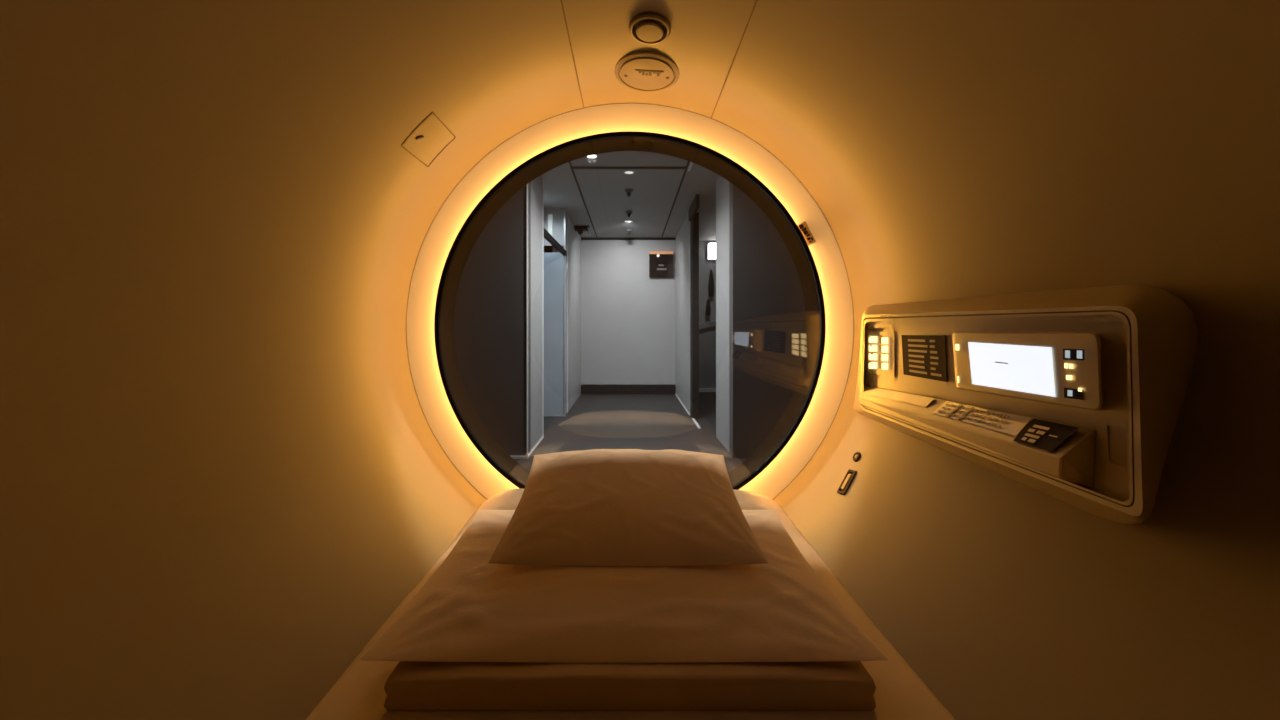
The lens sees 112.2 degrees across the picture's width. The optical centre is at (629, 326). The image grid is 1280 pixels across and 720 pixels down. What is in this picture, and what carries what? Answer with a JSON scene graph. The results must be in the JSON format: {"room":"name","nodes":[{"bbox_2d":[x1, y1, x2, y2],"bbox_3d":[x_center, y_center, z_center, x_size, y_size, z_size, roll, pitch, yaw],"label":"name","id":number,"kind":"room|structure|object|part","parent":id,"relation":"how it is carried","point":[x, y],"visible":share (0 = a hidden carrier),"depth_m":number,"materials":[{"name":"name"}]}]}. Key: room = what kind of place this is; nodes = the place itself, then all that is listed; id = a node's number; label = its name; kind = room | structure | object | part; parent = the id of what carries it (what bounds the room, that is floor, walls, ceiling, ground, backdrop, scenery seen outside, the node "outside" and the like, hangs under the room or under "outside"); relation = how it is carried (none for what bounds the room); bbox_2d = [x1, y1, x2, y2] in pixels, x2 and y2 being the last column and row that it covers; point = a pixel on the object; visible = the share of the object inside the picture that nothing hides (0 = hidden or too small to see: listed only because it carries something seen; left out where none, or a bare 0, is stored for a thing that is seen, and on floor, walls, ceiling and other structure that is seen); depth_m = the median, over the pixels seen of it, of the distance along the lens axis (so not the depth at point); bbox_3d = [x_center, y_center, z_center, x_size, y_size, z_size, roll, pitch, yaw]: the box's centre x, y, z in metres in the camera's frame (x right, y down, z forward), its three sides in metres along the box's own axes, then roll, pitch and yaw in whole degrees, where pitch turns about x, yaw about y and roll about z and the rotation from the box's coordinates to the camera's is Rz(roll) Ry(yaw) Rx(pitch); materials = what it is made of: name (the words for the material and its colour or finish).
{"room":"capsule hotel pod","nodes":[
{"label":"capsule hotel pod","id":0,"kind":"room"},
{"bbox_2d":[454,182,530,455],"bbox_3d":[-1.676,-0.174,3.537,1.688,2.464,0.126,0,0,0],"label":"sliding door","id":1,"kind":"structure","parent":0,"point":[490,313],"depth_m":3.47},
{"bbox_2d":[511,456,526,458],"bbox_3d":[-1.674,1.049,3.465,1.691,0.020,0.024,0,0,0],"label":"trim","id":2,"kind":"structure","parent":1,"relation":"attached to","point":[513,457],"depth_m":3.45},
{"bbox_2d":[526,184,527,458],"bbox_3d":[-0.829,-0.171,3.470,0.009,2.458,0.024,0,0,0],"label":"trim","id":3,"kind":"structure","parent":1,"relation":"attached to","point":[527,184],"depth_m":3.46,"materials":[{"name":"grey metal"}]},
{"bbox_2d":[528,436,543,456],"bbox_3d":[-0.829,1.050,3.790,0.008,0.017,0.656,0,0,0],"label":"trim","id":4,"kind":"structure","parent":1,"relation":"attached to","point":[540,440],"depth_m":3.75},
{"bbox_2d":[553,213,580,412],"bbox_3d":[-0.862,-0.174,6.038,0.179,2.464,1.505,0,0,0],"label":"wall","id":5,"kind":"structure","parent":0,"point":[574,239],"depth_m":5.88,"materials":[{"name":"grey paint"}]},
{"bbox_2d":[567,213,567,412],"bbox_3d":[-0.771,-0.171,5.289,0.010,2.458,0.018,0,0,0],"label":"trim","id":6,"kind":"structure","parent":5,"relation":"attached to","point":[567,213],"depth_m":5.28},
{"bbox_2d":[581,240,674,383],"bbox_3d":[-0.053,-0.174,6.839,1.574,2.464,0.096,0,0,0],"label":"wall","id":7,"kind":"structure","parent":0,"point":[628,315],"depth_m":6.79,"materials":[{"name":"white paint"}]},
{"bbox_2d":[568,162,597,237],"bbox_3d":[-0.515,-1.404,4.015,0.017,0.008,5.502,0,0,0],"label":"trim","id":8,"kind":"structure","parent":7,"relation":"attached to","point":[572,170],"depth_m":4.54,"materials":[{"name":"black metal"}]},
{"bbox_2d":[581,384,675,393],"bbox_3d":[-0.028,0.983,6.773,1.490,0.151,0.037,0,0,0],"label":"baseboard","id":9,"kind":"structure","parent":7,"relation":"attached to","point":[585,388],"depth_m":6.75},
{"bbox_2d":[581,238,675,239],"bbox_3d":[-0.028,-1.389,6.776,1.490,0.034,0.031,0,0,0],"label":"trim","id":10,"kind":"structure","parent":7,"relation":"attached to","point":[581,238],"depth_m":6.76,"materials":[{"name":"black metal"}]},
{"bbox_2d":[649,251,672,277],"bbox_3d":[0.491,-0.980,6.757,0.378,0.403,0.069,0,0,0],"label":"wall sign","id":11,"kind":"object","parent":7,"relation":"attached to","point":[660,262],"visible":1,"depth_m":6.74,"materials":[{"name":"brown"}]},
{"bbox_2d":[650,251,672,253],"bbox_3d":[0.491,-1.162,6.735,0.367,0.039,0.022,0,0,0],"label":"light","id":12,"kind":"object","parent":11,"relation":"attached to","point":[651,252],"depth_m":6.72,"materials":[{"name":"orange"}]},
{"bbox_2d":[657,264,666,269],"bbox_3d":[0.497,-0.935,6.741,0.154,0.090,0.005,0,0,0],"label":"print","id":13,"kind":"object","parent":11,"relation":"attached to","point":[659,266],"depth_m":6.74},
{"bbox_2d":[661,161,689,237],"bbox_3d":[0.498,-1.404,4.015,0.017,0.008,5.502,0,0,0],"label":"trim","id":14,"kind":"structure","parent":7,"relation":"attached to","point":[688,162],"depth_m":4.54,"materials":[{"name":"black metal"}]},
{"bbox_2d":[540,151,719,252],"bbox_3d":[0.000,-1.425,4.957,5.040,0.039,7.423,0,0,0],"label":"ceiling","id":15,"kind":"structure","parent":0,"point":[651,200],"depth_m":4.60,"materials":[{"name":"grey paint"}]},
{"bbox_2d":[574,226,590,234],"bbox_3d":[-0.668,-1.341,6.014,0.260,0.129,0.156,0,0,0],"label":"security camera","id":16,"kind":"object","parent":15,"relation":"attached to","point":[580,229],"visible":0.96,"depth_m":5.96,"materials":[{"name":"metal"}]},
{"bbox_2d":[586,154,597,158],"bbox_3d":[-0.314,-1.404,3.528,0.098,0.010,0.098,0,0,0],"label":"recessed light","id":17,"kind":"object","parent":15,"relation":"in","point":[595,155],"visible":0.66,"depth_m":3.53,"materials":[{"name":"metal"}]},
{"bbox_2d":[571,167,685,168],"bbox_3d":[-0.008,-1.404,3.793,1.014,0.008,0.048,0,0,0],"label":"trim","id":18,"kind":"structure","parent":15,"relation":"attached to","point":[571,167],"depth_m":3.77,"materials":[{"name":"black metal"}]},
{"bbox_2d":[625,189,632,196],"bbox_3d":[-0.011,-1.372,4.407,0.084,0.067,0.084,0,0,0],"label":"ceiling sensor","id":19,"kind":"object","parent":15,"relation":"attached to","point":[628,191],"visible":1,"depth_m":4.39,"materials":[{"name":"black plastic"}]},
{"bbox_2d":[624,170,633,173],"bbox_3d":[-0.008,-1.404,3.901,0.098,0.010,0.098,0,0,0],"label":"recessed light","id":20,"kind":"object","parent":15,"relation":"in","point":[626,171],"visible":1,"depth_m":3.90,"materials":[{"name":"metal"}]},
{"bbox_2d":[514,392,746,472],"bbox_3d":[0.000,1.075,4.957,5.040,0.034,7.423,0,0,0],"label":"floor","id":21,"kind":"structure","parent":0,"point":[594,421],"depth_m":4.57,"materials":[{"name":"carpet"}]},
{"bbox_2d":[531,176,542,449],"bbox_3d":[-0.892,-0.174,3.853,0.120,2.464,0.506,0,0,0],"label":"wall pier","id":22,"kind":"object","parent":21,"relation":"on","point":[537,183],"visible":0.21,"depth_m":3.83,"materials":[{"name":"grey paint"}]},
{"bbox_2d":[543,180,543,435],"bbox_3d":[-0.830,-0.171,4.102,0.007,2.458,0.017,0,0,0],"label":"trim","id":23,"kind":"structure","parent":22,"relation":"attached to","point":[543,180],"depth_m":4.11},
{"bbox_2d":[692,418,700,428],"bbox_3d":[0.724,1.053,4.708,0.025,0.011,0.458,0,0,0],"label":"trim","id":24,"kind":"structure","parent":21,"relation":"on","point":[693,419],"depth_m":4.67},
{"bbox_2d":[716,176,728,451],"bbox_3d":[0.892,-0.174,3.877,0.120,2.464,0.554,0,0,0],"label":"wall pier","id":25,"kind":"object","parent":21,"relation":"on","point":[722,185],"visible":0.57,"depth_m":3.87,"materials":[{"name":"grey paint"}]},
{"bbox_2d":[0,0,1279,719],"bbox_3d":[0.000,0.000,0.157,1.282,1.282,2.065,0,0,0],"label":"wall","id":26,"kind":"structure","parent":0,"point":[224,471],"depth_m":0.57,"materials":[{"name":"beige plastic"}]},
{"bbox_2d":[401,112,455,166],"bbox_3d":[-0.453,-0.421,0.971,0.072,0.077,0.123,0,0,0],"label":"access hatch","id":27,"kind":"object","parent":26,"relation":"attached to","point":[427,141],"visible":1,"depth_m":0.96,"materials":[{"name":"beige plastic"}]},
{"bbox_2d":[560,0,583,107],"bbox_3d":[-0.128,-0.607,0.464,0.004,0.005,1.445,0,0,0],"label":"trim","id":28,"kind":"structure","parent":26,"relation":"attached to","point":[560,0],"depth_m":0.93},
{"bbox_2d":[406,103,853,498],"bbox_3d":[0.000,0.000,1.214,1.282,1.282,0.053,0,0,0],"label":"trim","id":29,"kind":"structure","parent":26,"relation":"attached to","point":[542,136],"depth_m":1.20,"materials":[{"name":"beige plastic"}]},
{"bbox_2d":[306,489,954,719],"bbox_3d":[0.000,0.497,0.212,0.809,0.154,1.870,0,0,0],"label":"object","id":30,"kind":"object","parent":26,"relation":"on","point":[359,693],"visible":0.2,"depth_m":0.54,"materials":[{"name":"white fabric"}]},
{"bbox_2d":[384,661,875,710],"bbox_3d":[0.000,0.444,0.745,0.600,0.042,0.449,0,0,0],"label":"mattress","id":31,"kind":"object","parent":30,"relation":"on","point":[412,685],"visible":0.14,"depth_m":0.52,"materials":[{"name":"brown fabric"}]},
{"bbox_2d":[358,510,887,662],"bbox_3d":[-0.008,0.400,0.749,0.661,0.045,0.429,0,0,0],"label":"blanket","id":32,"kind":"object","parent":31,"relation":"on","point":[471,609],"visible":0.75,"depth_m":0.60,"materials":[{"name":"white fabric"}]},
{"bbox_2d":[488,449,767,566],"bbox_3d":[-0.003,0.326,0.842,0.442,0.111,0.328,0,0,0],"label":"pillow","id":33,"kind":"object","parent":32,"relation":"on","point":[593,507],"visible":1,"depth_m":0.74,"materials":[{"name":"white fabric"}]},
{"bbox_2d":[614,50,678,91],"bbox_3d":[0.041,-0.619,1.041,0.163,0.030,0.162,0,0,0],"label":"smoke detector","id":34,"kind":"object","parent":26,"relation":"attached to","point":[644,70],"visible":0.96,"depth_m":1.02,"materials":[{"name":"beige plastic"}]},
{"bbox_2d":[629,12,670,44],"bbox_3d":[0.041,-0.617,0.885,0.087,0.028,0.086,0,0,0],"label":"air vent","id":35,"kind":"object","parent":26,"relation":"in","point":[649,28],"visible":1,"depth_m":0.88,"materials":[{"name":"beige plastic"}]},
{"bbox_2d":[711,0,757,117],"bbox_3d":[0.225,-0.579,0.464,0.005,0.006,1.445,0,0,0],"label":"seam","id":36,"kind":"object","parent":26,"relation":"attached to","point":[756,0],"depth_m":0.90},
{"bbox_2d":[837,469,856,494],"bbox_3d":[0.504,0.360,0.995,0.049,0.058,0.030,0,0,-20],"label":"wall latch","id":37,"kind":"structure","parent":26,"relation":"attached to","point":[850,475],"depth_m":0.99,"materials":[{"name":"brown metal"}]},
{"bbox_2d":[853,452,860,461],"bbox_3d":[0.537,0.307,1.016,0.017,0.024,0.024,0,0,0],"label":"knob","id":38,"kind":"object","parent":26,"relation":"attached to","point":[857,455],"visible":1,"depth_m":1.01,"materials":[{"name":"brown metal"}]},
{"bbox_2d":[853,285,1197,524],"bbox_3d":[0.532,0.089,0.757,0.185,0.290,0.758,0,0,0],"label":"control panel","id":39,"kind":"object","parent":26,"relation":"attached to","point":[1075,397],"visible":1,"depth_m":0.48,"materials":[{"name":"beige plastic"}]},
{"bbox_2d":[867,331,893,377],"bbox_3d":[0.549,0.059,0.945,0.003,0.099,0.148,0,0,8],"label":"switch plate","id":40,"kind":"object","parent":39,"relation":"attached to","point":[880,344],"depth_m":0.94,"materials":[{"name":"beige plastic"}]},
{"bbox_2d":[859,385,1095,486],"bbox_3d":[0.507,0.149,0.737,0.034,0.090,0.613,0,0,10],"label":"tray","id":41,"kind":"object","parent":39,"relation":"on","point":[1034,444],"depth_m":0.56,"materials":[{"name":"beige plastic"}]},
{"bbox_2d":[675,212,689,413],"bbox_3d":[0.734,-0.174,5.966,0.034,2.464,1.650,0,0,0],"label":"wall","id":42,"kind":"structure","parent":0,"point":[682,242],"depth_m":5.76,"materials":[{"name":"grey paint"}]},
{"bbox_2d":[689,194,698,220],"bbox_3d":[0.717,-1.336,4.846,0.034,0.140,0.590,0,0,0],"label":"trim","id":43,"kind":"structure","parent":42,"relation":"attached to","point":[694,207],"depth_m":4.74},
{"bbox_2d":[690,212,698,418],"bbox_3d":[0.759,-0.132,5.051,0.073,2.380,0.181,0,0,0],"label":"trim","id":44,"kind":"structure","parent":42,"relation":"attached to","point":[694,223],"depth_m":4.96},
{"bbox_2d":[699,241,715,387],"bbox_3d":[1.271,-0.174,7.104,1.042,2.464,0.120,0,0,0],"label":"wall","id":45,"kind":"structure","parent":0,"point":[707,331],"depth_m":7.04,"materials":[{"name":"grey paint"}]},
{"bbox_2d":[699,388,715,391],"bbox_3d":[1.271,1.030,7.020,1.042,0.056,0.049,0,0,0],"label":"baseboard","id":46,"kind":"structure","parent":45,"relation":"attached to","point":[700,389],"depth_m":7.00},
{"bbox_2d":[706,298,710,315],"bbox_3d":[1.274,-0.323,6.979,0.078,0.281,0.116,0,0,23],"label":"hanging bag","id":47,"kind":"object","parent":45,"relation":"hanging from","point":[708,308],"visible":1,"depth_m":6.95,"materials":[{"name":"fabric"}]},
{"bbox_2d":[708,269,713,296],"bbox_3d":[1.325,-0.715,6.979,0.086,0.449,0.114,0,0,26],"label":"hanging bag","id":48,"kind":"object","parent":45,"relation":"hanging from","point":[711,278],"visible":1,"depth_m":6.95,"materials":[{"name":"fabric"}]},
{"bbox_2d":[707,243,715,259],"bbox_3d":[1.337,-1.225,6.954,0.154,0.266,0.183,0,0,0],"label":"wall lamp","id":49,"kind":"object","parent":45,"relation":"attached to","point":[711,247],"visible":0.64,"depth_m":6.86,"materials":[{"name":"white"}]},
{"bbox_2d":[729,182,805,457],"bbox_3d":[1.676,-0.174,3.537,1.688,2.464,0.126,0,0,0],"label":"sliding door","id":50,"kind":"structure","parent":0,"point":[767,315],"depth_m":3.47,"materials":[{"name":"glass"}]},
{"bbox_3d":[-1.109,-0.174,4.635,0.134,2.464,1.324,0,0,0],"label":"wall","id":51,"kind":"structure","parent":0,"visible":0},
{"bbox_2d":[544,208,565,416],"bbox_3d":[-0.904,-0.171,5.102,0.286,2.458,0.054,0,0,0],"label":"door","id":52,"kind":"structure","parent":51,"relation":"in","point":[554,263],"depth_m":5.09,"materials":[{"name":"blue glass"}]},
{"bbox_2d":[544,208,563,245],"bbox_3d":[-0.907,-1.186,5.111,0.269,0.440,0.024,0,0,0],"label":"window","id":53,"kind":"structure","parent":52,"relation":"attached to","point":[558,213],"depth_m":5.10,"materials":[{"name":"grey glass"}]},
{"bbox_2d":[548,214,552,236],"bbox_3d":[-0.944,-1.190,5.090,0.050,0.280,0.019,0,0,0],"label":"light","id":54,"kind":"object","parent":53,"relation":"attached to","point":[550,216],"visible":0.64,"depth_m":5.08,"materials":[{"name":"grey"}]},
{"bbox_3d":[-0.771,-0.171,5.102,0.020,2.458,0.054,0,0,0],"label":"frame","id":55,"kind":"part","parent":52,"relation":"part of","materials":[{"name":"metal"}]},
{"bbox_2d":[544,228,566,256],"bbox_3d":[-0.811,-0.903,4.629,0.036,0.126,1.030,0,0,5],"label":"door frame","id":56,"kind":"structure","parent":51,"relation":"attached to","point":[547,235],"depth_m":4.57,"materials":[{"name":"black metal"}]},
{"bbox_3d":[0.000,-0.174,1.250,5.040,2.464,0.017,0,0,0],"label":"wall","id":57,"kind":"structure","parent":0,"visible":0},
{"bbox_2d":[434,131,825,489],"bbox_3d":[0.000,0.000,1.206,1.052,1.052,0.107,0,0,0],"label":"trim","id":58,"kind":"structure","parent":57,"relation":"attached to","point":[563,153],"depth_m":1.19,"materials":[{"name":"black plastic"}]},
{"bbox_3d":[0.000,0.000,1.186,1.068,1.068,0.022,0,0,0],"label":"ring light","id":59,"kind":"object","parent":57,"relation":"attached to","visible":0},
{"bbox_2d":[797,222,815,245],"bbox_3d":[0.487,-0.258,1.192,0.052,0.069,0.012,0,0,0],"label":"tag","id":60,"kind":"object","parent":59,"relation":"attached to","point":[803,227],"visible":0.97,"depth_m":1.19,"materials":[{"name":"brown metal"}]}
]}

